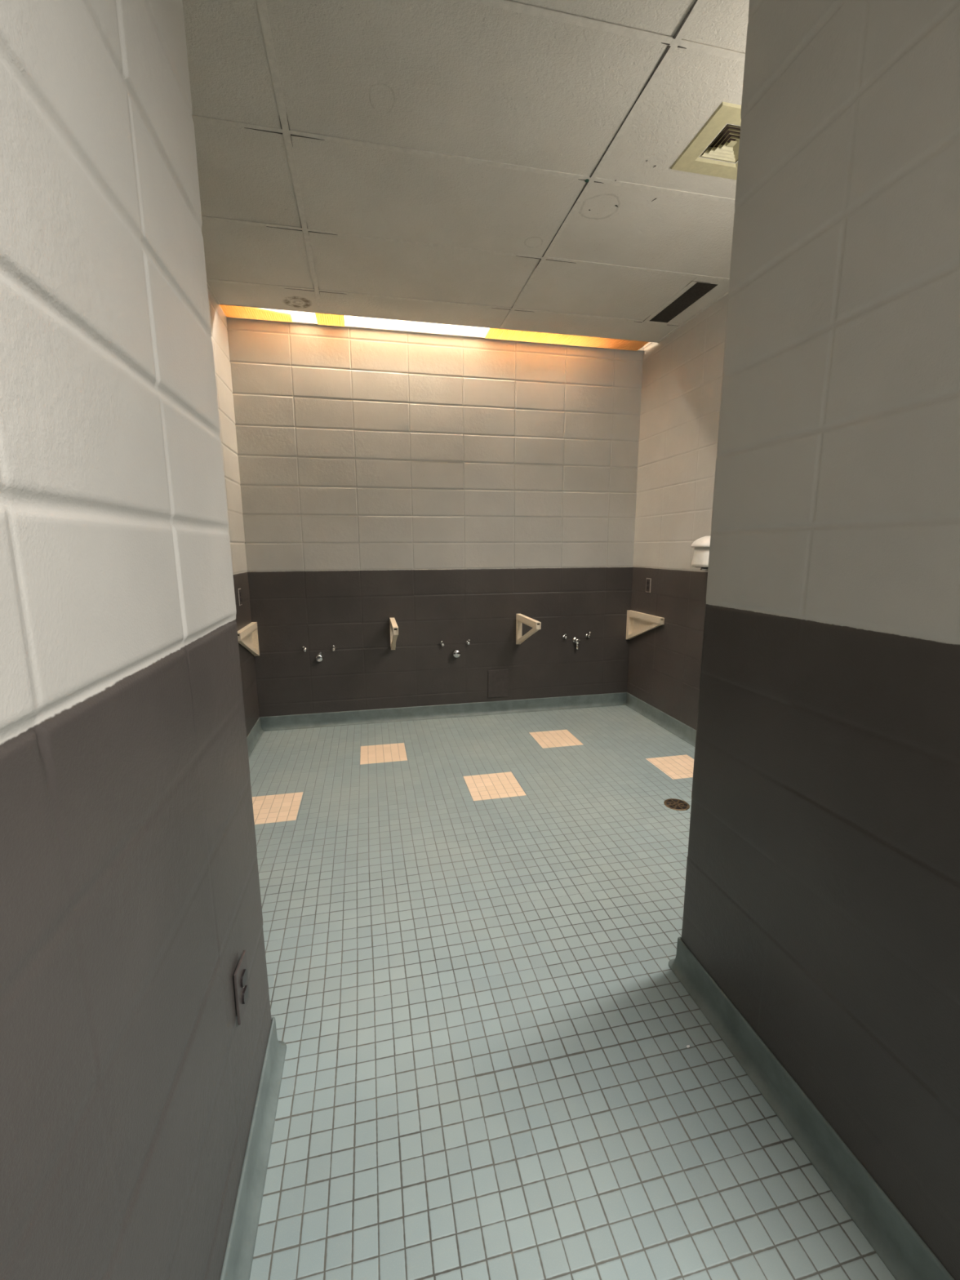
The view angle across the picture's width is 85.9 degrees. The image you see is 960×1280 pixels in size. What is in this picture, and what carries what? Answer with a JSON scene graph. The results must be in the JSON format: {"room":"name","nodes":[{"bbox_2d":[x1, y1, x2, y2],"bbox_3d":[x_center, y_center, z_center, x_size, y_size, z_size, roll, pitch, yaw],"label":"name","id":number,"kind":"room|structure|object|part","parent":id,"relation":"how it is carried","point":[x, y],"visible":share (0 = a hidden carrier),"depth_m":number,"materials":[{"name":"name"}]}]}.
{"room":"public restroom","nodes":[
{"label":"public restroom","id":0,"kind":"room"},
{"bbox_2d":[0,0,271,1279],"bbox_3d":[-0.168,0.047,-0.700,0.014,2.908,3.908,-2,10,-12],"label":"wall","id":1,"kind":"structure","parent":0,"point":[131,907],"depth_m":0.63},
{"bbox_2d":[233,950,249,1025],"bbox_3d":[-0.506,0.740,1.102,0.011,0.117,0.072,-2,8,-9],"label":"wall outlet","id":2,"kind":"object","parent":1,"relation":"attached to","point":[240,976],"visible":1,"depth_m":1.09,"materials":[{"name":"plastic"}]},
{"bbox_2d":[240,968,247,987],"bbox_3d":[-0.504,0.721,1.099,0.006,0.025,0.034,-2,8,-9],"label":"receptacle","id":3,"kind":"object","parent":2,"relation":"attached to","point":[243,972],"depth_m":1.09,"materials":[{"name":"plastic"}]},
{"bbox_2d":[241,985,248,1004],"bbox_3d":[-0.504,0.760,1.105,0.006,0.025,0.034,-2,8,-9],"label":"receptacle","id":4,"kind":"object","parent":2,"relation":"attached to","point":[245,990],"depth_m":1.10,"materials":[{"name":"plastic"}]},
{"bbox_2d":[219,1017,286,1279],"bbox_3d":[-0.146,1.422,-0.436,0.031,0.108,3.938,-2,10,-12],"label":"baseboard","id":5,"kind":"structure","parent":1,"relation":"attached to","point":[239,1253],"depth_m":1.13,"materials":[{"name":"tile"}]},
{"bbox_2d":[207,288,259,737],"bbox_3d":[-1.461,-0.642,2.378,0.102,3.200,2.797,-2,10,-12],"label":"wall","id":6,"kind":"structure","parent":0,"point":[220,339],"depth_m":3.47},
{"bbox_2d":[237,587,242,605],"bbox_3d":[-1.628,-0.293,3.502,0.010,0.115,0.070,-2,10,-12],"label":"wall outlet","id":7,"kind":"object","parent":6,"relation":"attached to","point":[240,602],"visible":1,"depth_m":3.48,"materials":[{"name":"metal"}]},
{"bbox_2d":[237,622,259,656],"bbox_3d":[-1.624,0.037,3.610,0.040,0.256,0.525,-2,10,-12],"label":"bracket","id":8,"kind":"object","parent":6,"relation":"attached to","point":[247,636],"visible":0.91,"depth_m":3.69,"materials":[{"name":"beige paint"}]},
{"bbox_3d":[-1.624,-0.064,3.592,0.036,0.052,0.525,-2,10,-12],"label":"arm","id":9,"kind":"part","parent":8,"relation":"part of","materials":[{"name":"beige paint"}]},
{"bbox_3d":[-1.636,0.043,3.603,0.003,0.206,0.475,-2,10,-12],"label":"web plate","id":10,"kind":"part","parent":8,"relation":"part of","materials":[{"name":"beige paint"}]},
{"bbox_3d":[-1.674,0.000,3.841,0.040,0.248,0.046,-2,10,-12],"label":"wall post","id":11,"kind":"part","parent":8,"relation":"part of","materials":[{"name":"beige paint"}]},
{"bbox_2d":[246,717,263,757],"bbox_3d":[-1.389,0.880,2.647,0.031,0.108,2.767,-2,10,-12],"label":"baseboard","id":12,"kind":"structure","parent":6,"relation":"attached to","point":[255,735],"depth_m":3.72,"materials":[{"name":"tile"}]},
{"bbox_2d":[226,317,643,716],"bbox_3d":[-0.208,-0.948,4.072,3.139,3.200,0.102,-2,10,-12],"label":"wall","id":13,"kind":"structure","parent":0,"point":[448,488],"depth_m":3.99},
{"bbox_2d":[302,645,307,652],"bbox_3d":[-1.336,0.069,3.929,0.036,0.051,0.043,-2,10,-12],"label":"supply valve","id":14,"kind":"object","parent":13,"relation":"attached to","point":[304,649],"visible":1,"depth_m":3.91,"materials":[{"name":"silver metal"}]},
{"bbox_2d":[315,651,324,662],"bbox_3d":[-1.231,0.127,3.954,0.060,0.080,0.060,-2,10,-12],"label":"stub","id":15,"kind":"object","parent":13,"relation":"attached to","point":[319,657],"visible":1,"depth_m":3.93,"materials":[{"name":"silver metal"}]},
{"bbox_2d":[331,644,336,651],"bbox_3d":[-1.129,0.063,3.974,0.034,0.051,0.043,-2,10,-12],"label":"supply valve","id":16,"kind":"object","parent":13,"relation":"attached to","point":[333,648],"visible":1,"depth_m":3.96,"materials":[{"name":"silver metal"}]},
{"bbox_2d":[389,617,398,649],"bbox_3d":[-0.635,-0.005,3.820,0.040,0.256,0.525,-2,10,-12],"label":"bracket","id":17,"kind":"object","parent":13,"relation":"attached to","point":[393,626],"visible":1,"depth_m":3.79,"materials":[{"name":"beige paint"}]},
{"bbox_3d":[-0.686,-0.042,4.051,0.040,0.248,0.046,-2,10,-12],"label":"wall post","id":18,"kind":"part","parent":17,"relation":"part of","materials":[{"name":"beige paint"}]},
{"bbox_3d":[-0.636,-0.105,3.802,0.036,0.052,0.525,-2,10,-12],"label":"arm","id":19,"kind":"part","parent":17,"relation":"part of","materials":[{"name":"beige paint"}]},
{"bbox_2d":[259,692,626,731],"bbox_3d":[-0.188,0.585,4.280,3.079,0.109,0.030,-2,10,-12],"label":"baseboard","id":20,"kind":"structure","parent":13,"relation":"attached to","point":[513,706],"depth_m":4.25,"materials":[{"name":"tile"}]},
{"bbox_2d":[452,648,460,657],"bbox_3d":[-0.193,0.106,4.168,0.062,0.062,0.080,-2,10,-12],"label":"stub","id":21,"kind":"object","parent":13,"relation":"attached to","point":[456,653],"visible":1,"depth_m":4.13,"materials":[{"name":"silver metal"}]},
{"bbox_2d":[488,669,507,697],"bbox_3d":[0.151,0.364,4.325,0.172,0.234,0.012,-2,10,-12],"label":"cover plate","id":22,"kind":"object","parent":13,"relation":"attached to","point":[497,679],"visible":1,"depth_m":4.32,"materials":[{"name":"grey metal"}]},
{"bbox_2d":[515,613,541,644],"bbox_3d":[0.372,-0.047,4.034,0.040,0.256,0.525,-2,10,-12],"label":"bracket","id":23,"kind":"object","parent":13,"relation":"attached to","point":[535,624],"visible":1,"depth_m":4.07,"materials":[{"name":"beige paint"}]},
{"bbox_3d":[0.322,-0.084,4.265,0.040,0.248,0.046,-2,10,-12],"label":"wall post","id":24,"kind":"part","parent":23,"relation":"part of","materials":[{"name":"beige paint"}]},
{"bbox_3d":[0.372,-0.147,4.016,0.036,0.052,0.525,-2,10,-12],"label":"arm","id":25,"kind":"part","parent":23,"relation":"part of","materials":[{"name":"beige paint"}]},
{"bbox_2d":[562,633,567,639],"bbox_3d":[0.723,-0.031,4.364,0.034,0.051,0.043,-2,10,-12],"label":"supply valve","id":26,"kind":"object","parent":13,"relation":"attached to","point":[564,637],"visible":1,"depth_m":4.35,"materials":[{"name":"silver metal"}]},
{"bbox_2d":[573,637,580,649],"bbox_3d":[0.824,0.031,4.390,0.052,0.100,0.056,-2,10,-12],"label":"stub","id":27,"kind":"object","parent":13,"relation":"attached to","point":[575,640],"visible":1,"depth_m":4.37,"materials":[{"name":"silver metal"}]},
{"bbox_2d":[585,631,591,637],"bbox_3d":[0.928,-0.046,4.406,0.036,0.058,0.043,-2,10,-12],"label":"supply valve","id":28,"kind":"object","parent":13,"relation":"attached to","point":[587,635],"visible":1,"depth_m":4.39,"materials":[{"name":"silver metal"}]},
{"bbox_2d":[182,0,749,342],"bbox_3d":[0.682,-1.834,0.618,3.659,0.336,6.925,-2,10,-12],"label":"ceiling","id":29,"kind":"structure","parent":0,"point":[457,77],"depth_m":2.04,"materials":[{"name":"paint"}]},
{"bbox_2d":[219,304,652,351],"bbox_3d":[-0.179,-2.339,3.661,3.075,0.265,0.214,-2,10,-12],"label":"light","id":30,"kind":"object","parent":29,"relation":"attached to","point":[230,311],"visible":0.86,"depth_m":3.72,"materials":[{"name":"yellow plastic"}]},
{"bbox_2d":[191,0,745,342],"bbox_3d":[0.712,-1.646,0.515,3.459,0.004,6.450,-2,10,-12],"label":"ceiling grid","id":31,"kind":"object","parent":29,"relation":"attached to","point":[508,5],"depth_m":2.03,"materials":[{"name":"white metal"}]},
{"bbox_2d":[244,0,709,325],"bbox_3d":[0.326,-1.971,2.364,2.609,0.002,2.089,-2,10,-12],"label":"trim","id":32,"kind":"structure","parent":29,"relation":"attached to","point":[691,10],"depth_m":1.94,"materials":[{"name":"white metal"}]},
{"bbox_2d":[649,282,717,322],"bbox_3d":[1.283,-2.161,3.289,0.140,0.034,0.540,-2,10,-12],"label":"ceiling vent","id":33,"kind":"object","parent":29,"relation":"in","point":[697,291],"visible":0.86,"depth_m":3.27,"materials":[{"name":"metal"}]},
{"bbox_2d":[670,102,741,179],"bbox_3d":[0.969,-1.925,1.982,0.326,0.049,0.326,-2,10,-12],"label":"ceiling vent","id":34,"kind":"object","parent":29,"relation":"in","point":[725,147],"visible":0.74,"depth_m":2.01,"materials":[{"name":"beige metal"}]},
{"bbox_3d":[0.969,-1.909,1.985,0.026,0.003,0.026,-2,10,-12],"label":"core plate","id":35,"kind":"part","parent":34,"relation":"part of","materials":[{"name":"beige metal"}]},
{"bbox_2d":[248,705,895,1279],"bbox_3d":[0.701,1.225,1.137,3.659,0.060,6.875,-2,10,-12],"label":"floor","id":36,"kind":"structure","parent":0,"point":[473,925],"depth_m":1.50,"materials":[{"name":"tile"}]},
{"bbox_2d":[663,798,689,810],"bbox_3d":[1.071,0.894,2.806,0.132,0.004,0.132,-2,10,-12],"label":"floor drain","id":37,"kind":"object","parent":36,"relation":"on","point":[672,803],"visible":1,"depth_m":2.80,"materials":[{"name":"brown metal"}]},
{"bbox_2d":[626,288,728,729],"bbox_3d":[1.642,-0.774,3.049,0.102,3.200,2.772,-2,10,-12],"label":"wall","id":38,"kind":"structure","parent":0,"point":[682,379],"depth_m":3.78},
{"bbox_2d":[626,609,664,639],"bbox_3d":[1.348,-0.088,4.241,0.040,0.256,0.525,-2,10,-12],"label":"bracket","id":39,"kind":"object","parent":38,"relation":"attached to","point":[637,623],"visible":1,"depth_m":4.30,"materials":[{"name":"beige paint"}]},
{"bbox_3d":[1.297,-0.125,4.472,0.040,0.248,0.046,-2,10,-12],"label":"wall post","id":40,"kind":"part","parent":39,"relation":"part of","materials":[{"name":"beige paint"}]},
{"bbox_3d":[1.362,-0.083,4.239,0.003,0.206,0.475,-2,10,-12],"label":"web plate","id":41,"kind":"part","parent":39,"relation":"part of","materials":[{"name":"beige paint"}]},
{"bbox_3d":[1.347,-0.188,4.223,0.036,0.052,0.525,-2,10,-12],"label":"arm","id":42,"kind":"part","parent":39,"relation":"part of","materials":[{"name":"beige paint"}]},
{"bbox_2d":[645,577,651,592],"bbox_3d":[1.361,-0.443,4.172,0.010,0.115,0.070,-2,10,-12],"label":"wall outlet","id":43,"kind":"object","parent":38,"relation":"attached to","point":[648,583],"visible":1,"depth_m":4.16,"materials":[{"name":"metal"}]},
{"bbox_2d":[625,692,696,746],"bbox_3d":[1.589,0.753,3.291,0.031,0.109,2.742,-2,10,-12],"label":"baseboard","id":44,"kind":"structure","parent":38,"relation":"attached to","point":[669,723],"depth_m":4.03,"materials":[{"name":"tile"}]},
{"bbox_2d":[690,535,710,570],"bbox_3d":[1.464,-0.562,3.334,0.148,0.217,0.274,-2,10,-12],"label":"dryer","id":45,"kind":"object","parent":38,"relation":"attached to","point":[701,551],"visible":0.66,"depth_m":3.30,"materials":[{"name":"white plastic"}]},
{"bbox_2d":[690,535,710,546],"bbox_3d":[1.463,-0.634,3.321,0.148,0.071,0.274,-2,10,-12],"label":"hood","id":46,"kind":"object","parent":45,"relation":"attached to","point":[704,541],"depth_m":3.28,"materials":[{"name":"white plastic"}]},
{"bbox_2d":[681,0,959,1279],"bbox_3d":[0.817,-0.215,0.756,0.013,2.908,1.483,-2,10,-12],"label":"wall","id":47,"kind":"structure","parent":0,"point":[822,895],"depth_m":1.06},
{"bbox_2d":[668,937,955,1279],"bbox_3d":[0.803,1.164,0.996,0.031,0.108,1.543,-2,10,-12],"label":"baseboard","id":48,"kind":"structure","parent":47,"relation":"attached to","point":[905,1255],"depth_m":1.18,"materials":[{"name":"tile"}]}
]}

